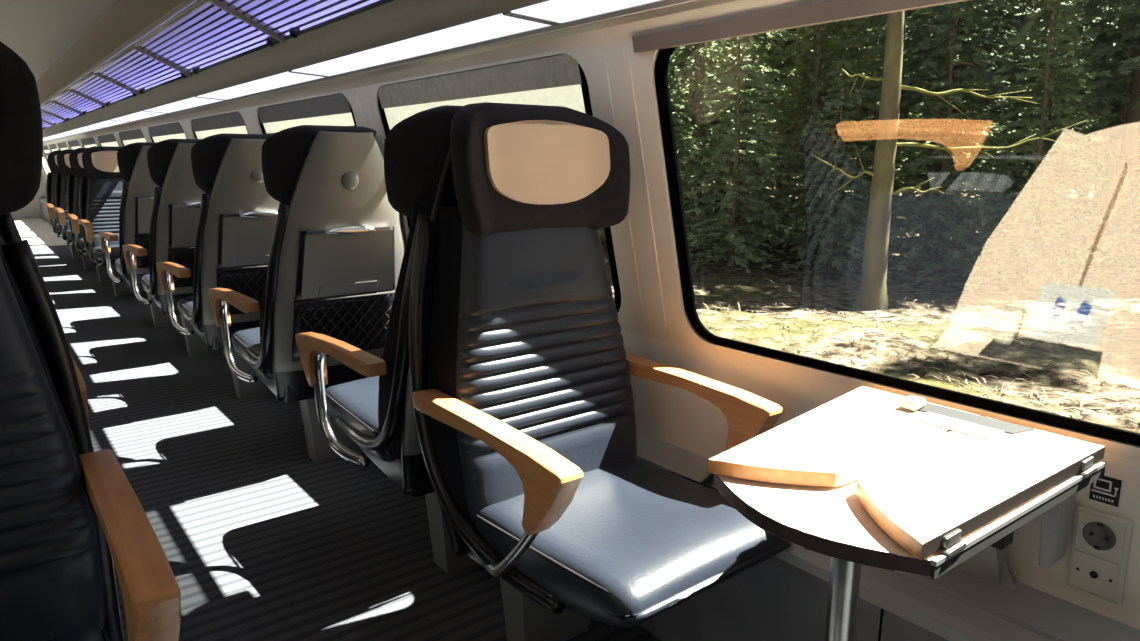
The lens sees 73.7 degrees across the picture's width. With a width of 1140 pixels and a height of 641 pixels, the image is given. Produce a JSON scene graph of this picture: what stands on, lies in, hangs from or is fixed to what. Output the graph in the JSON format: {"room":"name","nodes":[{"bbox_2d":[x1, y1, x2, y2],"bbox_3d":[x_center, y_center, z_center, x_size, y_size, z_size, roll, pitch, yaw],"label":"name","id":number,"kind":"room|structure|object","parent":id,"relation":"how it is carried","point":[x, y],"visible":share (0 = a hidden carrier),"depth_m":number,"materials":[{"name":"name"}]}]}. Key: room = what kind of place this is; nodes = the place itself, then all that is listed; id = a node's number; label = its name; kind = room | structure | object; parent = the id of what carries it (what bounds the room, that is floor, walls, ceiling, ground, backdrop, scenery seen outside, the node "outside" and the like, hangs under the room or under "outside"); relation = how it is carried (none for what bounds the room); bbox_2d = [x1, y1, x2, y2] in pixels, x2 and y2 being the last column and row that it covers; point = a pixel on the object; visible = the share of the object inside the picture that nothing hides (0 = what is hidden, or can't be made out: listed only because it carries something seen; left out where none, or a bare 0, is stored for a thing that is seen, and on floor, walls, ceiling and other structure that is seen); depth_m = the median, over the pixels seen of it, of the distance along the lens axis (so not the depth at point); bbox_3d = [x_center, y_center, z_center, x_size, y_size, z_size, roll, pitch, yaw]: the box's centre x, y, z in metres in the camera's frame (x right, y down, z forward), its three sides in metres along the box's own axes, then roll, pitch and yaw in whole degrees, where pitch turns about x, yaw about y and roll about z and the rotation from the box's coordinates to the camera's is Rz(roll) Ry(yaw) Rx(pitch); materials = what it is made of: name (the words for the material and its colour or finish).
{"room":"train carriage","nodes":[
{"label":"train carriage","id":0,"kind":"room"},
{"bbox_2d":[11,161,49,218],"bbox_3d":[-11.728,-2.932,14.822,2.680,1.950,0.050,-9,15,-37],"label":"wall","id":1,"kind":"structure","parent":0,"point":[32,210],"depth_m":15.54,"materials":[{"name":"white plastic"}]},
{"bbox_2d":[36,0,194,104],"bbox_3d":[-5.127,-2.005,6.457,1.164,0.172,21.280,-9,15,-37],"label":"trim","id":2,"kind":"structure","parent":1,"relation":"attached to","point":[124,22],"depth_m":3.96,"materials":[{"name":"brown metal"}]},
{"bbox_2d":[0,0,115,80],"bbox_3d":[-5.127,-2.107,6.436,1.050,0.036,21.280,-9,15,-37],"label":"ceiling","id":3,"kind":"structure","parent":0,"point":[40,32],"depth_m":4.24,"materials":[{"name":"white plastic"}]},
{"bbox_2d":[14,218,661,640],"bbox_3d":[-5.127,-0.229,6.830,2.680,0.063,21.280,-9,15,-37],"label":"floor","id":4,"kind":"structure","parent":0,"point":[260,539],"depth_m":2.58,"materials":[{"name":"carpet"}]},
{"bbox_2d":[0,213,88,423],"bbox_3d":[-1.511,0.152,1.777,0.590,1.272,0.763,-9,15,-37],"label":"seat","id":5,"kind":"object","parent":4,"relation":"on","point":[9,233],"visible":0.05,"depth_m":2.06,"materials":[{"name":"black leather"}]},
{"bbox_2d":[45,150,81,259],"bbox_3d":[-5.750,-1.337,8.875,0.590,1.272,0.763,-9,15,-37],"label":"seat","id":6,"kind":"object","parent":4,"relation":"on","point":[52,157],"visible":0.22,"depth_m":8.84,"materials":[{"name":"black leather"}]},
{"bbox_2d":[54,149,96,269],"bbox_3d":[-5.100,-1.168,8.068,0.590,1.272,0.763,-9,15,-37],"label":"seat","id":7,"kind":"object","parent":4,"relation":"on","point":[63,162],"visible":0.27,"depth_m":8.03,"materials":[{"name":"black leather"}]},
{"bbox_2d":[65,229,72,240],"bbox_3d":[-5.019,-0.914,8.015,0.476,0.128,0.500,-9,15,-37],"label":"seat cushion","id":8,"kind":"object","parent":7,"relation":"on","point":[68,236],"depth_m":7.86,"materials":[{"name":"blue leather"}]},
{"bbox_2d":[66,148,111,282],"bbox_3d":[-4.388,-0.982,7.184,0.590,1.272,0.763,-9,15,-37],"label":"seat","id":9,"kind":"object","parent":4,"relation":"on","point":[75,157],"visible":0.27,"depth_m":7.14,"materials":[{"name":"black leather"}]},
{"bbox_2d":[78,238,86,250],"bbox_3d":[-4.307,-0.729,7.131,0.476,0.128,0.500,-9,15,-37],"label":"seat cushion","id":10,"kind":"object","parent":9,"relation":"on","point":[81,245],"depth_m":7.00,"materials":[{"name":"blue leather"}]},
{"bbox_2d":[0,41,180,640],"bbox_3d":[-0.874,0.286,0.945,0.590,1.352,0.763,-9,15,-37],"label":"seat","id":11,"kind":"object","parent":4,"relation":"on","point":[69,510],"visible":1,"depth_m":1.14,"materials":[{"name":"black leather"}]},
{"bbox_2d":[44,627,103,640],"bbox_3d":[-0.792,0.579,0.901,0.476,0.128,0.500,-9,15,-37],"label":"seat cushion","id":12,"kind":"object","parent":11,"relation":"on","point":[50,633],"depth_m":1.16,"materials":[{"name":"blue leather"}]},
{"bbox_2d":[78,146,140,295],"bbox_3d":[-3.800,-0.829,6.453,0.590,1.272,0.763,-9,15,-37],"label":"seat","id":13,"kind":"object","parent":4,"relation":"on","point":[100,192],"visible":0.52,"depth_m":6.45,"materials":[{"name":"black leather"}]},
{"bbox_2d":[92,245,119,260],"bbox_3d":[-3.719,-0.575,6.401,0.476,0.128,0.500,-9,15,-37],"label":"seat cushion","id":14,"kind":"object","parent":13,"relation":"on","point":[97,255],"depth_m":6.16,"materials":[{"name":"blue leather"}]},
{"bbox_2d":[98,142,181,328],"bbox_3d":[-2.924,-0.599,5.362,0.615,1.270,0.854,-9,15,-37],"label":"seat","id":15,"kind":"object","parent":4,"relation":"on","point":[137,196],"visible":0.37,"depth_m":4.97,"materials":[{"name":"black leather"}]},
{"bbox_2d":[115,258,128,280],"bbox_3d":[-3.024,-0.398,5.554,0.476,0.128,0.500,-9,15,-37],"label":"seat cushion","id":16,"kind":"object","parent":15,"relation":"on","point":[117,263],"depth_m":5.37,"materials":[{"name":"blue leather"}]},
{"bbox_2d":[122,139,223,357],"bbox_3d":[-2.287,-0.433,4.570,0.615,1.270,0.854,-9,15,-37],"label":"seat","id":17,"kind":"object","parent":4,"relation":"on","point":[177,198],"visible":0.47,"depth_m":4.20,"materials":[{"name":"black leather"}]},
{"bbox_2d":[141,274,159,301],"bbox_3d":[-2.386,-0.231,4.762,0.476,0.128,0.500,-9,15,-37],"label":"seat cushion","id":18,"kind":"object","parent":17,"relation":"on","point":[145,280],"depth_m":4.60,"materials":[{"name":"blue leather"}]},
{"bbox_2d":[156,133,279,398],"bbox_3d":[-1.649,-0.267,3.778,0.615,1.270,0.854,-9,15,-37],"label":"seat","id":19,"kind":"object","parent":4,"relation":"on","point":[237,216],"visible":0.57,"depth_m":3.42,"materials":[{"name":"grey plastic"}]},
{"bbox_2d":[177,296,203,331],"bbox_3d":[-1.749,-0.065,3.970,0.476,0.128,0.500,-9,15,-37],"label":"seat cushion","id":20,"kind":"object","parent":19,"relation":"on","point":[185,304],"depth_m":3.83,"materials":[{"name":"blue leather"}]},
{"bbox_2d":[208,125,408,462],"bbox_3d":[-1.012,-0.100,2.986,0.615,1.270,0.854,-9,15,-37],"label":"seat","id":21,"kind":"object","parent":4,"relation":"on","point":[338,244],"visible":0.88,"depth_m":2.66,"materials":[{"name":"grey plastic"}]},
{"bbox_2d":[231,327,273,378],"bbox_3d":[-1.111,0.101,3.179,0.476,0.128,0.500,-9,15,-37],"label":"seat cushion","id":22,"kind":"object","parent":21,"relation":"on","point":[246,343],"depth_m":3.04,"materials":[{"name":"blue leather"}]},
{"bbox_2d":[295,105,476,573],"bbox_3d":[-0.388,0.057,2.211,0.615,1.281,0.809,-9,15,-37],"label":"seat","id":23,"kind":"object","parent":4,"relation":"on","point":[376,412],"visible":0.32,"depth_m":1.93,"materials":[{"name":"black leather"}]},
{"bbox_2d":[325,376,393,461],"bbox_3d":[-0.474,0.267,2.387,0.476,0.128,0.500,-9,15,-37],"label":"seat cushion","id":24,"kind":"object","parent":23,"relation":"on","point":[353,405],"depth_m":2.26,"materials":[{"name":"blue leather"}]},
{"bbox_2d":[409,102,790,640],"bbox_3d":[0.043,0.183,1.629,0.590,1.272,0.763,-9,15,-37],"label":"seat","id":25,"kind":"object","parent":4,"relation":"on","point":[521,367],"visible":1,"depth_m":1.62,"materials":[{"name":"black leather"}]},
{"bbox_2d":[474,458,790,627],"bbox_3d":[0.124,0.437,1.577,0.476,0.128,0.500,-9,15,-37],"label":"seat cushion","id":26,"kind":"object","parent":25,"relation":"on","point":[637,539],"depth_m":1.45,"materials":[{"name":"blue leather"}]},
{"bbox_2d":[707,386,1106,640],"bbox_3d":[0.491,0.537,1.237,0.590,0.740,0.418,-9,15,-37],"label":"folding table","id":27,"kind":"object","parent":4,"relation":"on","point":[852,479],"visible":0.98,"depth_m":1.09,"materials":[{"name":"white plastic"}]},
{"bbox_2d":[913,412,1003,440],"bbox_3d":[0.640,0.173,1.254,0.052,0.004,0.124,-9,15,-37],"label":"card","id":28,"kind":"object","parent":27,"relation":"on","point":[952,424],"visible":1,"depth_m":1.25,"materials":[{"name":"white paper"}]},
{"bbox_2d":[939,418,977,430],"bbox_3d":[0.641,0.171,1.256,0.020,0.001,0.070,-9,15,-37],"label":"print","id":29,"kind":"object","parent":28,"relation":"on","point":[949,422],"depth_m":1.25},
{"bbox_2d":[917,402,1033,434],"bbox_3d":[0.670,0.164,1.304,0.050,0.004,0.213,-10,15,-38],"label":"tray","id":30,"kind":"object","parent":27,"relation":"on","point":[1008,428],"depth_m":1.28,"materials":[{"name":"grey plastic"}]},
{"bbox_2d":[42,0,1139,629],"bbox_3d":[-4.248,-1.110,7.352,0.227,1.452,21.280,-9,15,-37],"label":"wall","id":31,"kind":"structure","parent":0,"point":[679,417],"depth_m":1.80,"materials":[{"name":"beige plastic"}]},
{"bbox_2d":[41,108,66,125],"bbox_3d":[-5.900,-2.268,8.628,0.308,0.211,1.413,-9,15,-37],"label":"luggage rack","id":32,"kind":"object","parent":31,"relation":"attached to","point":[43,110],"visible":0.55,"depth_m":8.25,"materials":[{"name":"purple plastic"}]},
{"bbox_2d":[41,100,83,120],"bbox_3d":[-5.024,-2.040,7.540,0.308,0.211,1.413,-9,15,-37],"label":"luggage rack","id":33,"kind":"object","parent":31,"relation":"attached to","point":[48,101],"visible":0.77,"depth_m":7.28,"materials":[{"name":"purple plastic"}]},
{"bbox_2d":[50,88,106,114],"bbox_3d":[-4.148,-1.811,6.452,0.308,0.211,1.413,-9,15,-37],"label":"luggage rack","id":34,"kind":"object","parent":31,"relation":"attached to","point":[85,112],"visible":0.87,"depth_m":6.23,"materials":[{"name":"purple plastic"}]},
{"bbox_2d":[70,126,103,131],"bbox_3d":[-4.958,-1.962,7.783,0.141,0.019,1.434,-9,15,-37],"label":"lamp","id":35,"kind":"object","parent":31,"relation":"attached to","point":[86,128],"visible":0.79,"depth_m":7.73,"materials":[{"name":"grey plastic"}]},
{"bbox_2d":[81,137,96,147],"bbox_3d":[-5.591,-2.039,8.860,0.052,0.165,1.156,-9,15,-37],"label":"window blind","id":36,"kind":"object","parent":31,"relation":"attached to","point":[88,142],"visible":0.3,"depth_m":8.84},
{"bbox_2d":[68,71,139,105],"bbox_3d":[-3.272,-1.583,5.365,0.308,0.211,1.413,-9,15,-37],"label":"luggage rack","id":37,"kind":"object","parent":31,"relation":"attached to","point":[134,93],"visible":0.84,"depth_m":5.13,"materials":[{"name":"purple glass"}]},
{"bbox_2d":[98,134,118,146],"bbox_3d":[-4.713,-1.810,7.768,0.052,0.165,1.156,-9,15,-37],"label":"window blind","id":38,"kind":"object","parent":31,"relation":"attached to","point":[105,140],"visible":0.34,"depth_m":7.71,"materials":[{"name":"grey fabric"}]},
{"bbox_2d":[89,120,128,126],"bbox_3d":[-4.070,-1.731,6.681,0.141,0.019,1.434,-9,15,-37],"label":"lamp","id":39,"kind":"object","parent":31,"relation":"attached to","point":[107,123],"visible":0.82,"depth_m":6.60,"materials":[{"name":"grey plastic"}]},
{"bbox_2d":[119,129,145,145],"bbox_3d":[-3.833,-1.581,6.677,0.052,0.165,1.156,-9,15,-37],"label":"window blind","id":40,"kind":"object","parent":31,"relation":"attached to","point":[133,136],"visible":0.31,"depth_m":6.64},
{"bbox_2d":[111,111,164,121],"bbox_3d":[-3.183,-1.499,5.579,0.141,0.019,1.434,-9,15,-37],"label":"lamp","id":41,"kind":"object","parent":31,"relation":"attached to","point":[142,114],"visible":0.75,"depth_m":5.49,"materials":[{"name":"grey plastic"}]},
{"bbox_2d":[93,44,191,93],"bbox_3d":[-2.396,-1.355,4.277,0.308,0.211,1.413,-9,15,-37],"label":"luggage rack","id":42,"kind":"object","parent":31,"relation":"attached to","point":[183,72],"visible":0.91,"depth_m":4.04,"materials":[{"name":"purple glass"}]},
{"bbox_2d":[149,122,185,141],"bbox_3d":[-2.955,-1.351,5.585,0.052,0.165,1.156,-9,15,-37],"label":"window blind","id":43,"kind":"object","parent":31,"relation":"attached to","point":[173,130],"visible":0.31,"depth_m":5.52,"materials":[{"name":"grey fabric"}]},
{"bbox_2d":[144,96,223,112],"bbox_3d":[-2.295,-1.268,4.476,0.141,0.019,1.434,-9,15,-37],"label":"lamp","id":44,"kind":"object","parent":31,"relation":"attached to","point":[194,101],"visible":0.75,"depth_m":4.38,"materials":[{"name":"grey plastic"}]},
{"bbox_2d":[40,0,378,126],"bbox_3d":[-5.127,-1.872,6.485,2.070,0.420,21.280,-9,15,-37],"label":"luggage rack","id":45,"kind":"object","parent":31,"relation":"attached to","point":[240,2],"depth_m":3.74,"materials":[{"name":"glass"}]},
{"bbox_2d":[192,113,247,138],"bbox_3d":[-1.996,-0.831,4.619,0.266,0.830,1.414,-9,15,-37],"label":"window","id":46,"kind":"structure","parent":31,"relation":"in","point":[227,113],"depth_m":4.93,"materials":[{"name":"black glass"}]},
{"bbox_2d":[191,112,247,138],"bbox_3d":[-2.070,-1.089,4.506,0.067,0.235,1.156,-9,15,-37],"label":"window blind","id":47,"kind":"object","parent":46,"relation":"attached to","point":[231,123],"visible":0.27,"depth_m":4.42,"materials":[{"name":"grey fabric"}]},
{"bbox_2d":[197,70,328,99],"bbox_3d":[-1.407,-1.037,3.374,0.141,0.019,1.434,-9,15,-37],"label":"lamp","id":48,"kind":"object","parent":31,"relation":"attached to","point":[291,77],"visible":0.75,"depth_m":3.24,"materials":[{"name":"grey plastic"}]},
{"bbox_2d":[43,0,548,137],"bbox_3d":[-4.454,-1.858,7.029,0.048,0.102,21.280,-9,15,-37],"label":"ceiling light strip","id":49,"kind":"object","parent":31,"relation":"attached to","point":[394,21],"depth_m":2.47,"materials":[{"name":"white plastic"}]},
{"bbox_2d":[219,0,393,39],"bbox_3d":[-0.645,-0.898,2.102,0.308,0.211,1.413,-9,15,-37],"label":"luggage rack","id":50,"kind":"object","parent":31,"relation":"attached to","point":[295,31],"visible":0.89,"depth_m":2.41,"materials":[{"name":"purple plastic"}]},
{"bbox_2d":[258,95,356,133],"bbox_3d":[-1.117,-0.602,3.527,0.266,0.830,1.414,-9,15,-37],"label":"window","id":51,"kind":"structure","parent":31,"relation":"in","point":[352,113],"depth_m":3.80,"materials":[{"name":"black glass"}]},
{"bbox_2d":[258,93,354,134],"bbox_3d":[-1.197,-0.893,3.402,0.052,0.165,1.156,-9,15,-37],"label":"window blind","id":52,"kind":"object","parent":51,"relation":"attached to","point":[332,110],"visible":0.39,"depth_m":3.30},
{"bbox_2d":[43,0,737,142],"bbox_3d":[-4.326,-1.812,7.142,0.038,0.032,21.280,-9,15,-37],"label":"trim","id":53,"kind":"structure","parent":31,"relation":"attached to","point":[697,4],"depth_m":2.03,"materials":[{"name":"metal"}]},
{"bbox_2d":[292,11,560,75],"bbox_3d":[-0.520,-0.805,2.272,0.141,0.019,1.434,-9,15,-37],"label":"lamp","id":54,"kind":"object","parent":31,"relation":"attached to","point":[507,23],"visible":0.79,"depth_m":2.08,"materials":[{"name":"grey plastic"}]},
{"bbox_2d":[39,201,948,640],"bbox_3d":[-4.224,-0.580,7.482,0.167,0.362,21.280,-9,15,-37],"label":"baseboard","id":55,"kind":"structure","parent":31,"relation":"attached to","point":[774,599],"depth_m":1.58,"materials":[{"name":"beige plastic"}]},
{"bbox_2d":[378,54,620,313],"bbox_3d":[-0.238,-0.373,2.436,0.266,0.830,1.414,-9,15,-37],"label":"window","id":56,"kind":"structure","parent":31,"relation":"in","point":[585,90],"depth_m":2.01,"materials":[{"name":"black rubber"}]},
{"bbox_2d":[378,54,585,129],"bbox_3d":[-0.312,-0.631,2.323,0.067,0.235,1.156,-9,15,-37],"label":"window blind","id":57,"kind":"object","parent":56,"relation":"attached to","point":[553,80],"visible":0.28,"depth_m":2.15,"materials":[{"name":"grey fabric"}]},
{"bbox_2d":[511,0,658,22],"bbox_3d":[0.368,-0.574,1.170,0.141,0.019,1.434,-9,15,-37],"label":"lamp","id":58,"kind":"object","parent":31,"relation":"attached to","point":[560,11],"visible":1,"depth_m":1.62,"materials":[{"name":"grey plastic"}]},
{"bbox_2d":[39,197,1139,640],"bbox_3d":[-4.227,-0.790,7.436,0.174,0.059,21.280,-9,15,-37],"label":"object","id":59,"kind":"structure","parent":31,"relation":"attached to","point":[957,605],"depth_m":1.31,"materials":[{"name":"grey plastic"}]},
{"bbox_2d":[603,47,666,326],"bbox_3d":[0.162,-0.305,1.842,0.154,0.662,0.088,-9,15,-37],"label":"trim","id":60,"kind":"structure","parent":31,"relation":"attached to","point":[626,47],"depth_m":1.81,"materials":[{"name":"grey plastic"}]},
{"bbox_2d":[632,0,968,52],"bbox_3d":[0.536,-0.504,1.184,0.022,0.032,1.270,-9,15,-37],"label":"window blind","id":61,"kind":"object","parent":31,"relation":"attached to","point":[828,11],"visible":1,"depth_m":1.37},
{"bbox_2d":[654,47,1139,445],"bbox_3d":[0.640,-0.144,1.344,0.266,0.830,1.414,-9,15,-37],"label":"window","id":62,"kind":"structure","parent":31,"relation":"in","point":[662,61],"depth_m":1.65,"materials":[{"name":"black rubber"}]},
{"bbox_2d":[1066,505,1133,604],"bbox_3d":[0.849,0.377,1.222,0.024,0.144,0.078,-9,15,-37],"label":"power socket","id":63,"kind":"object","parent":31,"relation":"attached to","point":[1101,542],"visible":1,"depth_m":1.21,"materials":[{"name":"beige plastic"}]},
{"bbox_2d":[1089,476,1121,506],"bbox_3d":[0.849,0.269,1.206,0.003,0.045,0.040,-9,15,-37],"label":"sticker","id":64,"kind":"object","parent":31,"relation":"attached to","point":[1106,490],"visible":0.94,"depth_m":1.20,"materials":[{"name":"black plastic"}]},
{"label":"outside","id":65,"kind":"structure","parent":0,"visible":0},
{"bbox_2d":[601,181,1139,432],"bbox_3d":[10.200,-8.064,48.802,72.800,0.572,115.000,-9,15,-37],"label":"ground","id":66,"kind":"structure","parent":65,"point":[984,354],"depth_m":9.47,"materials":[{"name":"beige soil"}]},
{"bbox_2d":[667,66,715,259],"bbox_3d":[2.043,-3.232,16.235,2.312,4.212,1.990,1,12,5],"label":"conifer tree","id":67,"kind":"object","parent":66,"relation":"on","point":[676,98],"visible":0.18,"depth_m":16.02,"materials":[{"name":"green plant"}]},
{"bbox_2d":[669,53,722,242],"bbox_3d":[2.836,-4.155,19.096,2.322,4.915,2.697,5,13,22],"label":"conifer tree","id":68,"kind":"object","parent":66,"relation":"on","point":[686,71],"visible":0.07,"depth_m":18.95,"materials":[{"name":"green plant"}]},
{"bbox_2d":[667,29,808,243],"bbox_3d":[2.869,-7.909,16.663,4.991,13.058,5.484,10,16,41],"label":"conifer tree","id":69,"kind":"object","parent":66,"relation":"on","point":[701,71],"visible":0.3,"depth_m":17.12,"materials":[{"name":"green plant"}]},
{"bbox_2d":[669,33,807,190],"bbox_3d":[2.848,-10.324,19.487,5.900,16.838,6.210,-8,14,-34],"label":"conifer tree","id":70,"kind":"object","parent":66,"relation":"on","point":[727,44],"visible":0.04,"depth_m":20.03,"materials":[{"name":"green plant"}]},
{"bbox_2d":[678,33,805,274],"bbox_3d":[3.096,-3.384,14.414,2.883,5.252,2.481,-3,12,-13],"label":"conifer tree","id":71,"kind":"object","parent":66,"relation":"on","point":[737,244],"visible":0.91,"depth_m":14.37,"materials":[{"name":"green plant"}]},
{"bbox_2d":[684,32,803,224],"bbox_3d":[5.325,-8.626,24.343,4.830,11.704,4.675,-6,13,-26],"label":"conifer tree","id":72,"kind":"object","parent":66,"relation":"on","point":[738,218],"visible":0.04,"depth_m":24.61,"materials":[{"name":"green plant"}]},
{"bbox_2d":[740,81,819,247],"bbox_3d":[5.320,-3.758,19.040,2.040,4.317,2.370,3,12,15],"label":"conifer tree","id":73,"kind":"object","parent":66,"relation":"on","point":[779,186],"visible":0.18,"depth_m":18.98,"materials":[{"name":"green plant"}]},
{"bbox_2d":[687,16,878,224],"bbox_3d":[6.185,-10.374,20.630,6.182,16.764,5.873,3,12,15],"label":"conifer tree","id":74,"kind":"object","parent":66,"relation":"on","point":[780,64],"visible":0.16,"depth_m":21.18,"materials":[{"name":"green plant"}]},
{"bbox_2d":[725,15,915,260],"bbox_3d":[5.046,-5.802,15.637,3.856,9.652,3.983,-8,14,-34],"label":"conifer tree","id":75,"kind":"object","parent":66,"relation":"on","point":[815,93],"visible":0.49,"depth_m":15.49,"materials":[{"name":"green plant"}]},
{"bbox_2d":[775,60,890,276],"bbox_3d":[4.995,-2.751,14.291,2.232,4.066,1.921,-11,16,-41],"label":"conifer tree","id":76,"kind":"object","parent":66,"relation":"on","point":[833,219],"visible":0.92,"depth_m":14.08,"materials":[{"name":"green plant"}]},
{"bbox_2d":[775,33,891,254],"bbox_3d":[6.037,-3.892,17.376,2.379,5.036,2.764,-6,13,-26],"label":"conifer tree","id":77,"kind":"object","parent":66,"relation":"on","point":[854,35],"visible":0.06,"depth_m":17.07,"materials":[{"name":"green plant"}]},
{"bbox_2d":[774,15,917,238],"bbox_3d":[7.007,-6.364,18.631,3.927,9.516,3.802,11,16,41],"label":"conifer tree","id":78,"kind":"object","parent":66,"relation":"on","point":[872,30],"visible":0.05,"depth_m":18.88,"materials":[{"name":"green plant"}]},
{"bbox_2d":[740,14,972,216],"bbox_3d":[8.877,-11.232,21.601,6.596,17.886,6.267,7,14,29],"label":"conifer tree","id":79,"kind":"object","parent":66,"relation":"on","point":[865,37],"visible":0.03,"depth_m":22.58,"materials":[{"name":"green plant"}]},
{"bbox_2d":[604,221,1139,423],"bbox_3d":[6.643,-1.510,16.976,11.952,0.410,27.078,1,12,3],"label":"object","id":80,"kind":"structure","parent":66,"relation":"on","point":[1075,409],"depth_m":9.20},
{"bbox_2d":[876,19,930,208],"bbox_3d":[13.166,-11.920,29.279,5.617,16.031,5.912,5,13,23],"label":"conifer tree","id":81,"kind":"object","parent":66,"relation":"on","point":[896,161],"visible":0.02,"depth_m":30.32,"materials":[{"name":"green plant"}]},
{"bbox_2d":[848,7,1025,235],"bbox_3d":[9.982,-7.930,19.905,5.075,12.084,4.619,-1,12,-5],"label":"conifer tree","id":82,"kind":"object","parent":66,"relation":"on","point":[901,128],"visible":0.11,"depth_m":20.33,"materials":[{"name":"green plant"}]},
{"bbox_2d":[812,11,1086,310],"bbox_3d":[5.319,-3.742,10.556,3.779,7.752,0.634,-1,12,-5],"label":"tree","id":83,"kind":"object","parent":66,"relation":"on","point":[872,295],"visible":0.96,"depth_m":10.73,"materials":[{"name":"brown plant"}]},
{"bbox_2d":[795,0,1106,262],"bbox_3d":[7.575,-8.844,14.331,5.972,16.193,5.673,2,12,8],"label":"conifer tree","id":84,"kind":"object","parent":66,"relation":"on","point":[992,7],"visible":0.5,"depth_m":14.98,"materials":[{"name":"green plant"}]},
{"bbox_2d":[887,2,1022,283],"bbox_3d":[6.941,-3.242,13.927,2.505,5.302,2.910,6,13,26],"label":"conifer tree","id":85,"kind":"object","parent":66,"relation":"on","point":[940,216],"visible":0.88,"depth_m":13.90,"materials":[{"name":"green plant"}]},
{"bbox_2d":[886,0,1046,218],"bbox_3d":[13.988,-11.648,26.223,6.220,16.866,5.909,7,14,29],"label":"conifer tree","id":86,"kind":"object","parent":66,"relation":"on","point":[958,214],"visible":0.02,"depth_m":27.00,"materials":[{"name":"green plant"}]},
{"bbox_2d":[870,8,1066,176],"bbox_3d":[12.051,-10.378,23.537,6.412,15.265,5.835,-8,14,-33],"label":"conifer tree","id":87,"kind":"object","parent":66,"relation":"on","point":[979,125],"visible":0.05,"depth_m":23.98,"materials":[{"name":"green plant"}]},
{"bbox_2d":[844,0,1124,248],"bbox_3d":[8.762,-9.056,16.569,5.496,15.687,5.785,2,12,8],"label":"conifer tree","id":88,"kind":"object","parent":66,"relation":"on","point":[983,18],"visible":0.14,"depth_m":16.86,"materials":[{"name":"green plant"}]},
{"bbox_2d":[962,96,1043,256],"bbox_3d":[9.286,-2.952,16.039,1.620,3.429,1.882,1,12,3],"label":"conifer tree","id":89,"kind":"object","parent":66,"relation":"on","point":[1015,117],"visible":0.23,"depth_m":16.01,"materials":[{"name":"green plant"}]},
{"bbox_2d":[986,115,1058,246],"bbox_3d":[10.571,-3.174,17.819,1.611,3.410,1.871,2,12,7],"label":"conifer tree","id":90,"kind":"object","parent":66,"relation":"on","point":[1033,128],"visible":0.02,"depth_m":17.57,"materials":[{"name":"green plant"}]},
{"bbox_2d":[925,0,1129,295],"bbox_3d":[7.765,-2.998,12.685,2.966,5.405,2.554,1,12,4],"label":"conifer tree","id":91,"kind":"object","parent":66,"relation":"on","point":[1031,258],"visible":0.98,"depth_m":12.60,"materials":[{"name":"green plant"}]},
{"bbox_2d":[964,8,1103,198],"bbox_3d":[20.104,-12.047,30.805,6.297,15.762,6.504,-10,16,-41],"label":"conifer tree","id":92,"kind":"object","parent":66,"relation":"on","point":[1085,189],"visible":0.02,"depth_m":31.83,"materials":[{"name":"green plant"}]},
{"bbox_2d":[968,0,1102,222],"bbox_3d":[16.177,-10.060,24.708,4.981,14.218,5.243,-2,12,-8],"label":"conifer tree","id":93,"kind":"object","parent":66,"relation":"on","point":[1081,125],"visible":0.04,"depth_m":24.98,"materials":[{"name":"green plant"}]},
{"bbox_2d":[943,0,1139,270],"bbox_3d":[10.529,-8.162,13.213,5.354,15.280,5.635,-6,13,-25],"label":"conifer tree","id":94,"kind":"object","parent":66,"relation":"on","point":[1129,146],"visible":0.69,"depth_m":14.10,"materials":[{"name":"green plant"}]},
{"bbox_2d":[982,65,1100,270],"bbox_3d":[8.879,-2.675,14.140,1.879,3.978,2.183,4,13,19],"label":"conifer tree","id":95,"kind":"object","parent":66,"relation":"on","point":[1063,165],"visible":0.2,"depth_m":14.06,"materials":[{"name":"green plant"}]},
{"bbox_2d":[986,0,1101,207],"bbox_3d":[17.715,-9.449,27.503,4.536,11.868,4.985,5,13,23],"label":"conifer tree","id":96,"kind":"object","parent":66,"relation":"on","point":[1077,152],"visible":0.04,"depth_m":27.45,"materials":[{"name":"green plant"}]},
{"bbox_2d":[960,0,1139,251],"bbox_3d":[11.846,-8.478,15.384,5.495,14.901,5.221,-8,14,-33],"label":"conifer tree","id":97,"kind":"object","parent":66,"relation":"on","point":[1116,129],"visible":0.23,"depth_m":16.37,"materials":[{"name":"green plant"}]},
{"bbox_2d":[982,0,1124,236],"bbox_3d":[14.715,-9.427,19.795,5.273,15.049,5.550,-11,16,-43],"label":"conifer tree","id":98,"kind":"object","parent":66,"relation":"on","point":[1105,130],"visible":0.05,"depth_m":20.84,"materials":[{"name":"green plant"}]},
{"bbox_2d":[1064,60,1102,207],"bbox_3d":[24.085,-13.367,33.849,7.288,17.352,6.632,1,12,2],"label":"conifer tree","id":99,"kind":"object","parent":66,"relation":"on","point":[1082,203],"visible":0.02,"depth_m":35.26,"materials":[{"name":"green plant"}]},
{"bbox_2d":[1062,75,1139,213],"bbox_3d":[19.729,-9.027,25.817,4.512,11.805,4.958,-2,12,-9],"label":"conifer tree","id":100,"kind":"object","parent":66,"relation":"on","point":[1095,153],"visible":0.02,"depth_m":26.77,"materials":[{"name":"green plant"}]},
{"bbox_2d":[1070,99,1139,291],"bbox_3d":[9.791,-2.600,12.278,2.525,4.601,2.174,3,12,14],"label":"conifer tree","id":101,"kind":"object","parent":66,"relation":"on","point":[1114,254],"visible":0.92,"depth_m":12.73,"materials":[{"name":"green plant"}]},
{"bbox_2d":[1078,119,1139,233],"bbox_3d":[15.048,-6.546,17.589,4.266,10.339,4.130,-2,12,-8],"label":"conifer tree","id":102,"kind":"object","parent":66,"relation":"on","point":[1106,120],"visible":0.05,"depth_m":19.12,"materials":[{"name":"green plant"}]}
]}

